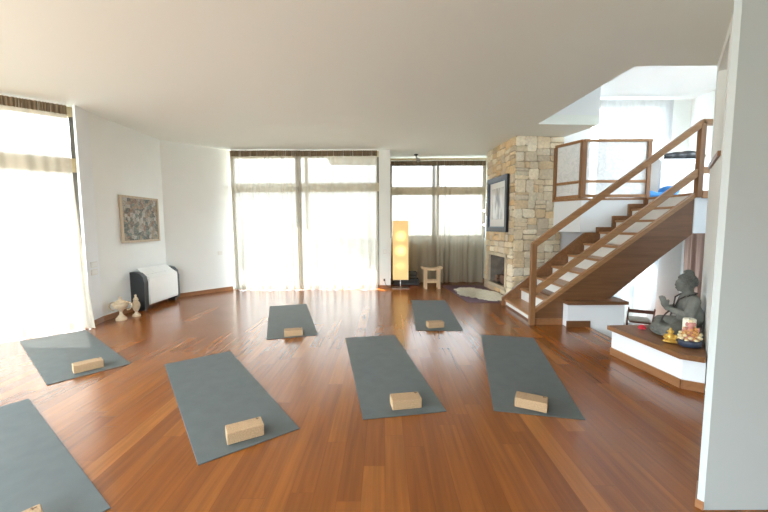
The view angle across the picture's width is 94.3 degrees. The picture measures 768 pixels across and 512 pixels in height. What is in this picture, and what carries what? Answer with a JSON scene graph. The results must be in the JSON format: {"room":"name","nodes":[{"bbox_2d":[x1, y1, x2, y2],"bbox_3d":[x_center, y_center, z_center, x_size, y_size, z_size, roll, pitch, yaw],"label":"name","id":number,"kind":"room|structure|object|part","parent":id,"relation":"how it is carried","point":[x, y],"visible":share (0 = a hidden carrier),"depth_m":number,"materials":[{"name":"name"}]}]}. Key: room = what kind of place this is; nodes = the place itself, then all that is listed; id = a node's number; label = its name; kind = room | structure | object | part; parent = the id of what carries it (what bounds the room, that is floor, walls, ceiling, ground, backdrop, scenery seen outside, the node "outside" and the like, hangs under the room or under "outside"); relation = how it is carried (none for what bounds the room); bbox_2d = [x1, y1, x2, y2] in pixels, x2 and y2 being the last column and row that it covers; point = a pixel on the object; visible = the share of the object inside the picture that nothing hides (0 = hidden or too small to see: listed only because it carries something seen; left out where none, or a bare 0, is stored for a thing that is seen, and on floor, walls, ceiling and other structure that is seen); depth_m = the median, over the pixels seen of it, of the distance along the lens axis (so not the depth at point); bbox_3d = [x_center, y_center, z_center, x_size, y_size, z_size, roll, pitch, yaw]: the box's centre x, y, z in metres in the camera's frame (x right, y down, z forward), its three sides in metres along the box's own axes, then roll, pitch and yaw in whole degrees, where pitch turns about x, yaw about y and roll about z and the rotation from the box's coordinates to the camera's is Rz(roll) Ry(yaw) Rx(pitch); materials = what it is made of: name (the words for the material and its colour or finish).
{"room":"exercise studio","nodes":[
{"label":"exercise studio","id":0,"kind":"room"},
{"bbox_2d":[72,105,102,319],"bbox_3d":[-4.057,-0.503,4.851,0.097,2.920,0.326,-1,5,-13],"label":"wall","id":1,"kind":"structure","parent":0,"point":[80,116],"depth_m":4.81,"materials":[{"name":"white paint"}]},
{"bbox_2d":[90,261,96,267],"bbox_3d":[-4.000,0.118,4.918,0.014,0.080,0.150,-1,5,-13],"label":"light switch","id":2,"kind":"object","parent":1,"relation":"attached to","point":[92,264],"visible":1,"depth_m":4.90,"materials":[{"name":"white plastic"}]},
{"bbox_2d":[91,269,97,275],"bbox_3d":[-3.999,0.223,4.927,0.014,0.080,0.150,-1,5,-13],"label":"light switch","id":3,"kind":"object","parent":1,"relation":"attached to","point":[94,271],"visible":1,"depth_m":4.91,"materials":[{"name":"white plastic"}]},
{"bbox_2d":[88,112,165,315],"bbox_3d":[-4.088,-0.586,5.825,0.080,2.920,1.650,0,5,0],"label":"wall","id":4,"kind":"structure","parent":0,"point":[125,160],"depth_m":5.44,"materials":[{"name":"paint"}]},
{"bbox_2d":[118,195,159,242],"bbox_3d":[-4.024,-0.603,5.904,0.033,0.740,0.910,0,5,0],"label":"picture","id":5,"kind":"object","parent":4,"relation":"attached to","point":[139,216],"visible":1,"depth_m":5.84,"materials":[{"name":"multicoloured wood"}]},
{"bbox_2d":[129,264,179,310],"bbox_3d":[-3.920,0.510,6.174,0.245,0.675,0.980,0,5,0],"label":"heater","id":6,"kind":"object","parent":4,"relation":"attached to","point":[152,284],"visible":0.98,"depth_m":5.95,"materials":[{"name":"white plastic"}]},
{"bbox_3d":[-3.930,0.545,5.736,0.225,0.580,0.100,0,5,0],"label":"panel","id":7,"kind":"part","parent":6,"relation":"part of","materials":[{"name":"grey plastic"}]},
{"bbox_3d":[-3.920,0.522,6.175,0.245,0.470,0.780,0,5,0],"label":"casing","id":8,"kind":"part","parent":6,"relation":"part of","materials":[{"name":"white plastic"}]},
{"bbox_3d":[-3.930,0.470,6.612,0.225,0.580,0.100,0,5,0],"label":"panel","id":9,"kind":"part","parent":6,"relation":"part of","materials":[{"name":"grey plastic"}]},
{"bbox_2d":[94,286,232,325],"bbox_3d":[-3.859,0.800,6.301,0.557,0.075,2.923,1,5,14],"label":"baseboard","id":10,"kind":"structure","parent":4,"relation":"attached to","point":[115,314],"depth_m":6.84,"materials":[{"name":"brown wood"}]},
{"bbox_2d":[159,140,235,292],"bbox_3d":[-3.640,-0.702,7.159,0.265,2.920,1.448,3,6,33],"label":"wall","id":11,"kind":"structure","parent":0,"point":[196,180],"depth_m":7.03,"materials":[{"name":"paint"}]},
{"bbox_2d":[0,0,733,158],"bbox_3d":[-0.909,-1.896,2.949,9.600,0.150,11.200,0,5,0],"label":"ceiling","id":12,"kind":"structure","parent":0,"point":[406,78],"depth_m":3.41,"materials":[{"name":"white paint"}]},
{"bbox_2d":[0,93,94,340],"bbox_3d":[-4.611,-0.436,4.095,1.850,2.907,0.188,-4,6,-40],"label":"curtain","id":13,"kind":"object","parent":12,"relation":"hanging from","point":[44,290],"visible":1,"depth_m":4.41,"materials":[{"name":"fabric"}]},
{"bbox_2d":[230,150,303,290],"bbox_3d":[-2.423,-0.729,7.414,1.441,2.907,0.148,0,5,-1],"label":"curtain","id":14,"kind":"object","parent":12,"relation":"hanging from","point":[265,184],"visible":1,"depth_m":7.42,"materials":[{"name":"fabric"}]},
{"bbox_2d":[299,149,377,289],"bbox_3d":[-0.984,-0.739,7.452,1.700,2.907,0.092,0,5,0],"label":"curtain","id":15,"kind":"object","parent":12,"relation":"hanging from","point":[339,187],"visible":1,"depth_m":7.45,"materials":[{"name":"fabric"}]},
{"bbox_2d":[0,281,767,511],"bbox_3d":[-0.895,1.167,3.211,9.600,0.160,11.200,0,5,0],"label":"floor","id":16,"kind":"structure","parent":0,"point":[636,447],"depth_m":2.42,"materials":[{"name":"brown wood"}]},
{"bbox_2d":[0,399,110,511],"bbox_3d":[-2.240,1.191,2.020,1.848,0.006,0.611,3,6,36],"label":"yoga mat","id":17,"kind":"object","parent":16,"relation":"on","point":[36,468],"visible":1,"depth_m":1.97,"materials":[{"name":"rubber"}]},
{"bbox_2d":[22,504,42,511],"bbox_3d":[-1.615,1.188,1.531,0.115,0.077,0.220,4,6,39],"label":"block","id":18,"kind":"object","parent":17,"relation":"on","point":[37,508],"visible":1,"depth_m":1.61,"materials":[{"name":"brown wood"}]},
{"bbox_2d":[19,330,130,384],"bbox_3d":[-3.409,1.038,3.874,1.848,0.006,0.611,4,6,39],"label":"yoga mat","id":19,"kind":"object","parent":16,"relation":"on","point":[53,356],"visible":1,"depth_m":3.78,"materials":[{"name":"rubber"}]},
{"bbox_2d":[72,357,103,373],"bbox_3d":[-2.813,1.035,3.388,0.115,0.077,0.220,4,7,43],"label":"block","id":20,"kind":"object","parent":19,"relation":"on","point":[86,365],"visible":1,"depth_m":3.36,"materials":[{"name":"brown wood"}]},
{"bbox_2d":[108,297,131,320],"bbox_3d":[-3.826,0.760,5.182,0.222,0.344,0.208,2,5,26],"label":"stone urn","id":21,"kind":"object","parent":16,"relation":"on","point":[120,304],"visible":1,"depth_m":5.14,"materials":[{"name":"beige stone"}]},
{"bbox_3d":[-3.827,0.636,5.171,0.175,0.096,0.175,-2,5,-17],"label":"lid","id":22,"kind":"part","parent":21,"relation":"part of","materials":[{"name":"stone"}]},
{"bbox_2d":[132,294,140,316],"bbox_3d":[-3.757,0.746,5.401,0.108,0.335,0.108,-2,5,-17],"label":"stone urn","id":23,"kind":"object","parent":16,"relation":"on","point":[135,304],"visible":1,"depth_m":5.37,"materials":[{"name":"beige stone"}]},
{"bbox_2d":[164,351,298,464],"bbox_3d":[-1.360,1.109,2.941,0.611,0.006,1.848,-4,6,-36],"label":"yoga mat","id":24,"kind":"object","parent":16,"relation":"on","point":[213,392],"visible":1,"depth_m":2.72,"materials":[{"name":"rubber"}]},
{"bbox_2d":[225,416,263,444],"bbox_3d":[-0.896,1.119,2.295,0.220,0.077,0.115,-3,6,-29],"label":"block","id":25,"kind":"object","parent":24,"relation":"on","point":[240,431],"visible":1,"depth_m":2.26,"materials":[{"name":"brown wood"}]},
{"bbox_2d":[266,304,317,339],"bbox_3d":[-1.374,0.914,5.216,0.611,0.006,1.848,-2,5,-17],"label":"yoga mat","id":26,"kind":"object","parent":16,"relation":"on","point":[281,317],"visible":1,"depth_m":5.09,"materials":[{"name":"rubber"}]},
{"bbox_2d":[284,327,302,336],"bbox_3d":[-1.122,0.939,4.414,0.220,0.077,0.115,-2,5,-15],"label":"block","id":27,"kind":"object","parent":26,"relation":"on","point":[288,332],"visible":1,"depth_m":4.37,"materials":[{"name":"brown wood"}]},
{"bbox_2d":[345,335,445,419],"bbox_3d":[-0.006,1.059,3.447,0.611,0.006,1.848,-1,5,-10],"label":"yoga mat","id":28,"kind":"object","parent":16,"relation":"on","point":[381,366],"visible":1,"depth_m":3.17,"materials":[{"name":"rubber"}]},
{"bbox_2d":[390,392,421,409],"bbox_3d":[0.162,1.082,2.671,0.220,0.077,0.115,-1,5,-9],"label":"block","id":29,"kind":"object","parent":28,"relation":"on","point":[408,400],"visible":1,"depth_m":2.62,"materials":[{"name":"brown wood"}]},
{"bbox_2d":[392,221,408,288],"bbox_3d":[0.355,-0.030,7.685,0.360,1.454,0.288,0,5,0],"label":"floor lamp","id":30,"kind":"object","parent":16,"relation":"on","point":[400,228],"visible":1,"depth_m":7.54,"materials":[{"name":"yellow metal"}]},
{"bbox_2d":[393,281,418,284],"bbox_3d":[0.503,0.617,8.202,0.600,0.073,0.280,0,5,0],"label":"folded blanket","id":31,"kind":"object","parent":16,"relation":"on","point":[394,283],"visible":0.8,"depth_m":8.07,"materials":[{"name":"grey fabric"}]},
{"bbox_2d":[393,277,418,281],"bbox_3d":[0.503,0.542,8.196,0.578,0.073,0.280,0,5,0],"label":"folded blanket","id":32,"kind":"object","parent":31,"relation":"on","point":[416,279],"visible":0.64,"depth_m":8.06,"materials":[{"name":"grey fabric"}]},
{"bbox_2d":[392,274,416,278],"bbox_3d":[0.470,0.468,8.190,0.555,0.073,0.280,0,5,0],"label":"folded blanket","id":33,"kind":"object","parent":32,"relation":"on","point":[409,276],"visible":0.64,"depth_m":8.06,"materials":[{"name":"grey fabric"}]},
{"bbox_2d":[408,271,416,274],"bbox_3d":[0.488,0.393,8.183,0.532,0.073,0.280,0,5,0],"label":"folded blanket","id":34,"kind":"object","parent":33,"relation":"on","point":[409,272],"visible":0.44,"depth_m":8.05,"materials":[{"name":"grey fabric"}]},
{"bbox_2d":[421,266,442,288],"bbox_3d":[1.022,0.460,7.687,0.440,0.470,0.260,0,5,0],"label":"wooden stool","id":35,"kind":"object","parent":16,"relation":"on","point":[437,269],"visible":1,"depth_m":7.58,"materials":[{"name":"brown wood"}]},
{"bbox_3d":[0.892,0.499,7.590,0.052,0.410,0.040,0,5,0],"label":"leg","id":36,"kind":"part","parent":35,"relation":"part of","materials":[{"name":"brown wood"}]},
{"bbox_3d":[1.021,0.264,7.671,0.440,0.075,0.260,0,5,0],"label":"seat","id":37,"kind":"part","parent":35,"relation":"part of","materials":[{"name":"brown wood"}]},
{"bbox_3d":[1.172,0.498,7.590,0.052,0.410,0.040,0,5,0],"label":"leg","id":38,"kind":"part","parent":35,"relation":"part of","materials":[{"name":"brown wood"}]},
{"bbox_2d":[411,300,462,330],"bbox_3d":[0.757,0.880,5.505,0.611,0.006,1.848,0,5,3],"label":"yoga mat","id":39,"kind":"object","parent":16,"relation":"on","point":[423,310],"visible":1,"depth_m":5.34,"materials":[{"name":"rubber"}]},
{"bbox_2d":[426,320,443,327],"bbox_3d":[0.680,0.903,4.738,0.220,0.077,0.115,-1,5,-10],"label":"block","id":40,"kind":"object","parent":39,"relation":"on","point":[433,323],"visible":1,"depth_m":4.69,"materials":[{"name":"brown wood"}]},
{"bbox_2d":[441,285,499,302],"bbox_3d":[1.744,0.737,7.124,0.920,0.005,1.830,0,5,0],"label":"mat","id":41,"kind":"object","parent":16,"relation":"on","point":[451,288],"visible":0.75,"depth_m":7.27,"materials":[{"name":"fabric"}]},
{"bbox_2d":[454,287,502,300],"bbox_3d":[1.854,0.720,6.998,0.902,0.053,1.440,0,5,0],"label":"sheepskin rug","id":42,"kind":"object","parent":41,"relation":"on","point":[483,294],"visible":0.99,"depth_m":6.83,"materials":[{"name":"fur"}]},
{"bbox_2d":[484,136,563,294],"bbox_3d":[2.727,-0.727,7.104,1.022,2.932,1.414,0,5,0],"label":"stone chimney","id":43,"kind":"object","parent":16,"relation":"on","point":[529,160],"visible":0.66,"depth_m":6.46,"materials":[{"name":"beige stone"}]},
{"bbox_2d":[486,173,509,231],"bbox_3d":[2.237,-1.017,7.058,0.050,1.070,1.000,-1,5,-4],"label":"framed picture","id":44,"kind":"object","parent":43,"relation":"attached to","point":[497,218],"visible":1,"depth_m":7.00,"materials":[{"name":"black paint"}]},
{"bbox_3d":[2.244,-1.017,7.058,0.033,0.900,0.830,-1,5,-4],"label":"moulding","id":45,"kind":"part","parent":44,"relation":"part of","materials":[{"name":"black"}]},
{"bbox_2d":[492,187,503,219],"bbox_3d":[2.246,-1.032,7.057,0.003,0.610,0.570,-1,5,-4],"label":"print","id":46,"kind":"object","parent":44,"relation":"attached to","point":[497,192],"depth_m":7.03},
{"bbox_2d":[500,270,503,283],"bbox_3d":[2.478,0.407,7.136,0.310,0.318,0.310,0,5,0],"label":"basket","id":47,"kind":"object","parent":43,"relation":"in","point":[501,275],"visible":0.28,"depth_m":7.09,"materials":[{"name":"brown wicker"}]},
{"bbox_2d":[481,335,584,419],"bbox_3d":[1.295,1.054,3.434,0.611,0.006,1.848,1,5,12],"label":"yoga mat","id":48,"kind":"object","parent":16,"relation":"on","point":[513,364],"visible":1,"depth_m":3.16,"materials":[{"name":"rubber"}]},
{"bbox_2d":[515,391,547,412],"bbox_3d":[1.093,1.080,2.646,0.220,0.077,0.115,2,5,27],"label":"block","id":49,"kind":"object","parent":48,"relation":"on","point":[529,401],"visible":1,"depth_m":2.61,"materials":[{"name":"brown wood"}]},
{"bbox_2d":[501,119,712,324],"bbox_3d":[3.479,-0.470,5.314,3.037,2.705,1.257,0,5,0],"label":"staircase","id":50,"kind":"structure","parent":16,"relation":"on","point":[598,264],"depth_m":4.79,"materials":[{"name":"brown wood"}]},
{"bbox_3d":[2.048,0.872,5.455,0.011,0.020,1.120,0,5,0],"label":"skirting","id":51,"kind":"part","parent":50,"relation":"part of","materials":[{"name":"brown wood"}]},
{"bbox_3d":[2.002,0.386,4.801,0.068,1.100,0.068,0,5,0],"label":"newel post","id":52,"kind":"part","parent":50,"relation":"part of","materials":[{"name":"brown wood"}]},
{"bbox_3d":[2.239,0.890,4.848,0.370,0.085,0.016,0,5,0],"label":"skirting","id":53,"kind":"part","parent":50,"relation":"part of","materials":[{"name":"brown wood"}]},
{"bbox_3d":[3.427,-0.941,4.688,2.937,1.660,0.060,0,5,0],"label":"handrail","id":54,"kind":"part","parent":50,"relation":"part of","materials":[{"name":"brown wood"}]},
{"bbox_3d":[3.451,-0.330,4.740,2.896,1.672,0.045,0,5,0],"label":"rail","id":55,"kind":"part","parent":50,"relation":"part of","materials":[{"name":"brown wood"}]},
{"bbox_3d":[4.133,-1.238,4.663,0.067,0.940,0.068,0,5,0],"label":"newel post","id":56,"kind":"part","parent":50,"relation":"part of","materials":[{"name":"brown wood"}]},
{"bbox_2d":[607,325,706,392],"bbox_3d":[2.827,0.911,3.305,0.975,0.300,0.958,0,5,0],"label":"ledge","id":57,"kind":"object","parent":16,"relation":"on","point":[682,367],"visible":0.88,"depth_m":3.15,"materials":[{"name":"white paint"}]},
{"bbox_2d":[638,325,645,329],"bbox_3d":[2.588,0.712,3.577,0.071,0.049,0.073,1,5,17],"label":"flower","id":58,"kind":"object","parent":57,"relation":"on","point":[640,327],"visible":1,"depth_m":3.56,"materials":[{"name":"red plant"}]},
{"bbox_3d":[2.424,1.028,3.283,0.112,0.075,0.895,-1,5,-13],"label":"skirting","id":59,"kind":"part","parent":57,"relation":"part of","materials":[{"name":"brown wood"}]},
{"bbox_2d":[662,328,677,343],"bbox_3d":[2.541,0.705,3.165,0.112,0.134,0.081,1,5,16],"label":"figurine","id":60,"kind":"object","parent":57,"relation":"on","point":[669,337],"visible":0.98,"depth_m":3.15,"materials":[{"name":"gold metal"}]},
{"bbox_2d":[649,269,704,334],"bbox_3d":[2.806,0.439,3.421,0.387,0.635,0.536,2,6,28],"label":"stone statue","id":61,"kind":"object","parent":57,"relation":"on","point":[688,304],"visible":0.9,"depth_m":3.33,"materials":[{"name":"grey stone"}]},
{"bbox_2d":[682,317,696,328],"bbox_3d":[2.723,0.660,3.184,0.096,0.218,0.096,0,5,0],"label":"pillar candle","id":62,"kind":"object","parent":57,"relation":"on","point":[685,319],"visible":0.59,"depth_m":3.17,"materials":[{"name":"beige wax"}]},
{"bbox_2d":[677,338,702,348],"bbox_3d":[2.635,0.749,3.076,0.176,0.060,0.176,0,5,0],"label":"bowl","id":63,"kind":"object","parent":57,"relation":"on","point":[694,345],"visible":0.71,"depth_m":3.02,"materials":[{"name":"ceramic"}]},
{"bbox_2d":[677,320,702,341],"bbox_3d":[2.635,0.642,3.067,0.177,0.190,0.139,2,5,20],"label":"flower arrangement","id":64,"kind":"object","parent":63,"relation":"in","point":[690,333],"visible":0.99,"depth_m":3.04,"materials":[{"name":"pink plant"}]},
{"bbox_2d":[379,150,390,284],"bbox_3d":[0.016,-0.800,8.101,0.240,2.920,1.120,0,5,0],"label":"wall column","id":65,"kind":"structure","parent":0,"point":[384,155],"depth_m":7.54,"materials":[{"name":"paint"}]},
{"bbox_2d":[377,151,378,287],"bbox_3d":[-1.674,-0.759,7.723,3.140,2.920,0.160,0,5,0],"label":"window","id":66,"kind":"structure","parent":65,"relation":"attached to","point":[377,151],"depth_m":7.62,"materials":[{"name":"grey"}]},
{"bbox_2d":[379,285,390,288],"bbox_3d":[0.023,0.666,7.657,0.240,0.075,0.014,0,5,0],"label":"baseboard","id":67,"kind":"structure","parent":65,"relation":"attached to","point":[380,286],"depth_m":7.65,"materials":[{"name":"brown wood"}]},
{"bbox_2d":[391,160,431,282],"bbox_3d":[0.701,-0.789,8.316,1.070,2.840,0.100,0,5,0],"label":"curtain","id":68,"kind":"object","parent":65,"relation":"hanging from","point":[411,180],"visible":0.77,"depth_m":8.29,"materials":[{"name":"fabric"}]},
{"bbox_2d":[483,238,484,277],"bbox_3d":[1.280,0.085,8.664,2.280,1.050,0.150,0,5,0],"label":"wall","id":69,"kind":"structure","parent":0,"point":[484,238],"depth_m":8.59,"materials":[{"name":"paint"}]},
{"bbox_2d":[390,158,485,237],"bbox_3d":[1.274,-1.370,8.545,2.280,1.870,0.160,0,5,0],"label":"window","id":70,"kind":"structure","parent":69,"relation":"attached to","point":[420,158],"depth_m":8.39,"materials":[{"name":"grey"}]},
{"bbox_2d":[484,158,487,278],"bbox_3d":[2.821,-0.824,8.231,1.150,2.920,0.860,0,5,0],"label":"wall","id":71,"kind":"structure","parent":0,"point":[486,158],"depth_m":8.48,"materials":[{"name":"paint"}]},
{"bbox_2d":[432,160,485,282],"bbox_3d":[1.726,-0.792,8.291,1.220,2.840,0.118,0,5,0],"label":"curtain","id":72,"kind":"object","parent":71,"relation":"hanging from","point":[458,186],"visible":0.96,"depth_m":8.29,"materials":[{"name":"fabric"}]},
{"bbox_2d":[560,134,583,250],"bbox_3d":[3.616,-0.837,7.287,0.760,5.000,1.540,0,5,0],"label":"wall","id":73,"kind":"structure","parent":0,"point":[567,238],"depth_m":6.55,"materials":[{"name":"white paint"}]},
{"bbox_2d":[555,87,600,114],"bbox_3d":[2.817,-2.706,5.591,1.160,0.980,4.600,0,5,0],"label":"wall","id":74,"kind":"structure","parent":0,"point":[589,104],"depth_m":5.59,"materials":[{"name":"white paint"}]},
{"bbox_2d":[562,296,628,337],"bbox_3d":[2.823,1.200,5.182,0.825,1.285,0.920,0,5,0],"label":"ledge","id":75,"kind":"structure","parent":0,"point":[596,314],"depth_m":4.71,"materials":[{"name":"white paint"}]},
{"bbox_3d":[2.569,0.900,4.716,0.310,0.085,0.018,0,5,0],"label":"skirting","id":76,"kind":"part","parent":75,"relation":"part of","materials":[{"name":"brown wood"}]},
{"bbox_2d":[552,193,692,201],"bbox_3d":[4.846,-0.983,6.301,3.700,0.034,3.280,0,5,0],"label":"floor","id":77,"kind":"structure","parent":0,"point":[686,194],"depth_m":5.91,"materials":[{"name":"brown wood"}]},
{"bbox_2d":[552,139,653,199],"bbox_3d":[3.631,-1.436,5.909,1.461,0.943,0.455,1,5,20],"label":"gallery balustrade","id":78,"kind":"object","parent":77,"relation":"on","point":[596,164],"visible":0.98,"depth_m":5.85,"materials":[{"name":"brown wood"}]},
{"bbox_3d":[3.043,-1.451,6.321,0.060,0.908,0.060,0,5,0],"label":"post","id":79,"kind":"part","parent":78,"relation":"part of","materials":[{"name":"brown wood"}]},
{"bbox_3d":[3.155,-1.007,6.123,0.050,0.052,0.519,-3,5,-25],"label":"rail","id":80,"kind":"part","parent":78,"relation":"part of","materials":[{"name":"brown wood"}]},
{"bbox_3d":[3.155,-1.127,6.112,0.008,0.186,0.519,-3,5,-25],"label":"panel","id":81,"kind":"part","parent":78,"relation":"part of","materials":[{"name":"glass"}]},
{"bbox_3d":[3.154,-1.246,6.102,0.040,0.045,0.519,-3,5,-25],"label":"rail","id":82,"kind":"part","parent":78,"relation":"part of","materials":[{"name":"brown wood"}]},
{"bbox_3d":[3.153,-1.576,6.074,0.008,0.608,0.519,-3,5,-25],"label":"panel","id":83,"kind":"part","parent":78,"relation":"part of","materials":[{"name":"glass"}]},
{"bbox_3d":[3.151,-1.899,6.047,0.070,0.040,0.519,-3,5,-25],"label":"rail","id":84,"kind":"part","parent":78,"relation":"part of","materials":[{"name":"brown wood"}]},
{"bbox_3d":[3.263,-1.412,5.852,0.076,0.908,0.076,0,5,0],"label":"post","id":85,"kind":"part","parent":78,"relation":"part of","materials":[{"name":"brown wood"}]},
{"bbox_3d":[3.800,-1.111,5.878,1.070,0.186,0.008,0,5,0],"label":"panel","id":86,"kind":"part","parent":78,"relation":"part of","materials":[{"name":"glass"}]},
{"bbox_3d":[3.800,-0.990,5.889,1.070,0.052,0.050,0,5,0],"label":"rail","id":87,"kind":"part","parent":78,"relation":"part of","materials":[{"name":"brown wood"}]},
{"bbox_3d":[3.799,-1.229,5.868,1.070,0.045,0.040,0,5,0],"label":"rail","id":88,"kind":"part","parent":78,"relation":"part of","materials":[{"name":"brown wood"}]},
{"bbox_3d":[3.798,-1.559,5.840,1.070,0.608,0.008,0,5,0],"label":"panel","id":89,"kind":"part","parent":78,"relation":"part of","materials":[{"name":"glass"}]},
{"bbox_3d":[3.816,-1.882,5.813,1.110,0.040,0.070,0,5,0],"label":"rail","id":90,"kind":"part","parent":78,"relation":"part of","materials":[{"name":"brown wood"}]},
{"bbox_3d":[4.333,-1.417,5.852,0.060,0.908,0.060,0,5,0],"label":"post","id":91,"kind":"part","parent":78,"relation":"part of","materials":[{"name":"brown wood"}]},
{"bbox_2d":[650,186,679,196],"bbox_3d":[4.795,-1.113,6.255,0.671,0.224,0.346,0,5,0],"label":"cloth","id":92,"kind":"object","parent":77,"relation":"on","point":[663,189],"visible":0.33,"depth_m":6.12,"materials":[{"name":"blue fabric"}]},
{"bbox_2d":[650,159,710,193],"bbox_3d":[5.534,-1.405,6.674,1.160,0.733,0.505,0,5,0],"label":"base cabinet","id":93,"kind":"object","parent":77,"relation":"on","point":[664,172],"visible":0.48,"depth_m":6.44,"materials":[{"name":"white paint"}]},
{"bbox_3d":[5.169,-1.281,6.457,0.350,0.510,0.020,0,5,0],"label":"door","id":94,"kind":"part","parent":93,"relation":"part of","materials":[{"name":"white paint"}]},
{"bbox_3d":[5.167,-1.632,6.427,0.350,0.155,0.020,0,5,0],"label":"drawer","id":95,"kind":"part","parent":93,"relation":"part of","materials":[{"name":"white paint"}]},
{"bbox_2d":[663,151,705,158],"bbox_3d":[5.492,-1.860,6.608,0.872,0.173,0.250,0,5,0],"label":"bag","id":96,"kind":"object","parent":93,"relation":"on","point":[685,154],"visible":0.56,"depth_m":6.51,"materials":[{"name":"grey plastic"}]},
{"bbox_3d":[5.535,-1.282,6.457,0.350,0.510,0.020,0,5,0],"label":"door","id":97,"kind":"part","parent":93,"relation":"part of","materials":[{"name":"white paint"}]},
{"bbox_3d":[5.533,-1.634,6.427,0.350,0.155,0.020,0,5,0],"label":"drawer","id":98,"kind":"part","parent":93,"relation":"part of","materials":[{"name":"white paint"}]},
{"bbox_3d":[5.901,-1.284,6.457,0.350,0.510,0.020,0,5,0],"label":"door","id":99,"kind":"part","parent":93,"relation":"part of","materials":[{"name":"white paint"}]},
{"bbox_2d":[553,198,707,232],"bbox_3d":[4.862,-0.705,6.340,3.670,0.525,3.250,0,5,0],"label":"wall","id":100,"kind":"structure","parent":0,"point":[600,214],"depth_m":5.93,"materials":[{"name":"white paint"}]},
{"bbox_2d":[573,99,691,315],"bbox_3d":[5.066,-0.910,8.054,3.660,5.000,0.200,0,5,0],"label":"wall","id":101,"kind":"structure","parent":0,"point":[669,264],"depth_m":8.03,"materials":[{"name":"paint"}]},
{"bbox_2d":[614,260,657,324],"bbox_3d":[5.083,0.527,7.948,1.961,2.145,0.163,0,5,0],"label":"curtain","id":102,"kind":"object","parent":101,"relation":"hanging from","point":[640,293],"visible":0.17,"depth_m":7.96,"materials":[{"name":"white fabric"}]},
{"bbox_2d":[600,66,716,99],"bbox_3d":[4.535,-3.286,5.643,4.700,0.150,4.800,0,5,0],"label":"ceiling","id":103,"kind":"structure","parent":0,"point":[638,82],"depth_m":6.87,"materials":[{"name":"white paint"}]},
{"bbox_2d":[598,100,673,154],"bbox_3d":[5.400,-2.232,7.698,1.580,2.208,0.104,0,5,-1],"label":"curtain","id":104,"kind":"object","parent":103,"relation":"hanging from","point":[618,119],"visible":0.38,"depth_m":7.64,"materials":[{"name":"white fabric"}]},
{"bbox_2d":[679,90,714,292],"bbox_3d":[6.797,-0.726,5.812,0.200,5.000,4.700,0,5,0],"label":"wall","id":105,"kind":"structure","parent":0,"point":[702,107],"depth_m":7.49,"materials":[{"name":"paint"}]},
{"bbox_2d":[683,233,704,298],"bbox_3d":[6.591,0.559,7.487,0.144,2.145,0.820,0,5,0],"label":"curtain","id":106,"kind":"object","parent":105,"relation":"hanging from","point":[694,244],"visible":0.22,"depth_m":7.54,"materials":[{"name":"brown fabric"}]},
{"bbox_2d":[700,15,732,385],"bbox_3d":[2.897,-0.444,2.711,0.616,5.000,2.108,2,5,23],"label":"wall","id":107,"kind":"structure","parent":0,"point":[722,77],"depth_m":3.24,"materials":[{"name":"paint"}]},
{"bbox_2d":[708,150,720,168],"bbox_3d":[3.028,-1.159,3.147,0.160,0.650,0.900,4,6,38],"label":"handrail","id":108,"kind":"object","parent":107,"relation":"attached to","point":[717,155],"depth_m":3.08,"materials":[{"name":"brown wood"}]},
{"bbox_2d":[697,0,767,509],"bbox_3d":[2.697,-0.261,1.636,2.403,2.920,0.137,0,5,0],"label":"wall","id":109,"kind":"structure","parent":0,"point":[733,469],"depth_m":1.61,"materials":[{"name":"grey paint"}]},
{"bbox_2d":[695,481,703,509],"bbox_3d":[1.551,1.179,1.766,0.032,0.040,0.176,3,6,36],"label":"baseboard","id":110,"kind":"structure","parent":109,"relation":"attached to","point":[699,504],"depth_m":1.71,"materials":[{"name":"brown wood"}]},
{"bbox_3d":[4.609,1.825,6.029,4.600,0.100,4.700,0,5,0],"label":"floor","id":111,"kind":"structure","parent":0,"visible":0},
{"bbox_2d":[626,307,655,324],"bbox_3d":[4.926,1.335,6.890,0.422,0.750,0.431,2,6,28],"label":"folding chair","id":112,"kind":"object","parent":111,"relation":"on","point":[629,309],"visible":0.48,"depth_m":6.73,"materials":[{"name":"brown wood"}]},
{"bbox_2d":[628,316,650,322],"bbox_3d":[4.942,1.222,6.912,0.330,0.035,0.330,2,6,28],"label":"seat cushion","id":113,"kind":"object","parent":112,"relation":"on","point":[631,318],"visible":0.86,"depth_m":6.83,"materials":[{"name":"beige fabric"}]},
{"bbox_3d":[4.940,1.254,6.910,0.340,0.025,0.340,2,6,28],"label":"seat","id":114,"kind":"part","parent":112,"relation":"part of","materials":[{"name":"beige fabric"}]},
{"bbox_3d":[4.841,1.046,6.707,0.400,0.065,0.022,2,6,28],"label":"backrest","id":115,"kind":"part","parent":112,"relation":"part of","materials":[{"name":"brown wood"}]},
{"bbox_3d":[-5.561,-0.139,0.668,0.200,2.920,5.960,0,5,0],"label":"wall","id":116,"kind":"structure","parent":0,"visible":0},
{"bbox_2d":[66,107,82,249],"bbox_3d":[-4.853,-0.452,4.290,1.860,2.920,0.160,-4,6,-40],"label":"window","id":117,"kind":"structure","parent":116,"relation":"in","point":[69,109],"depth_m":4.75,"materials":[{"name":"grey"}]}
]}

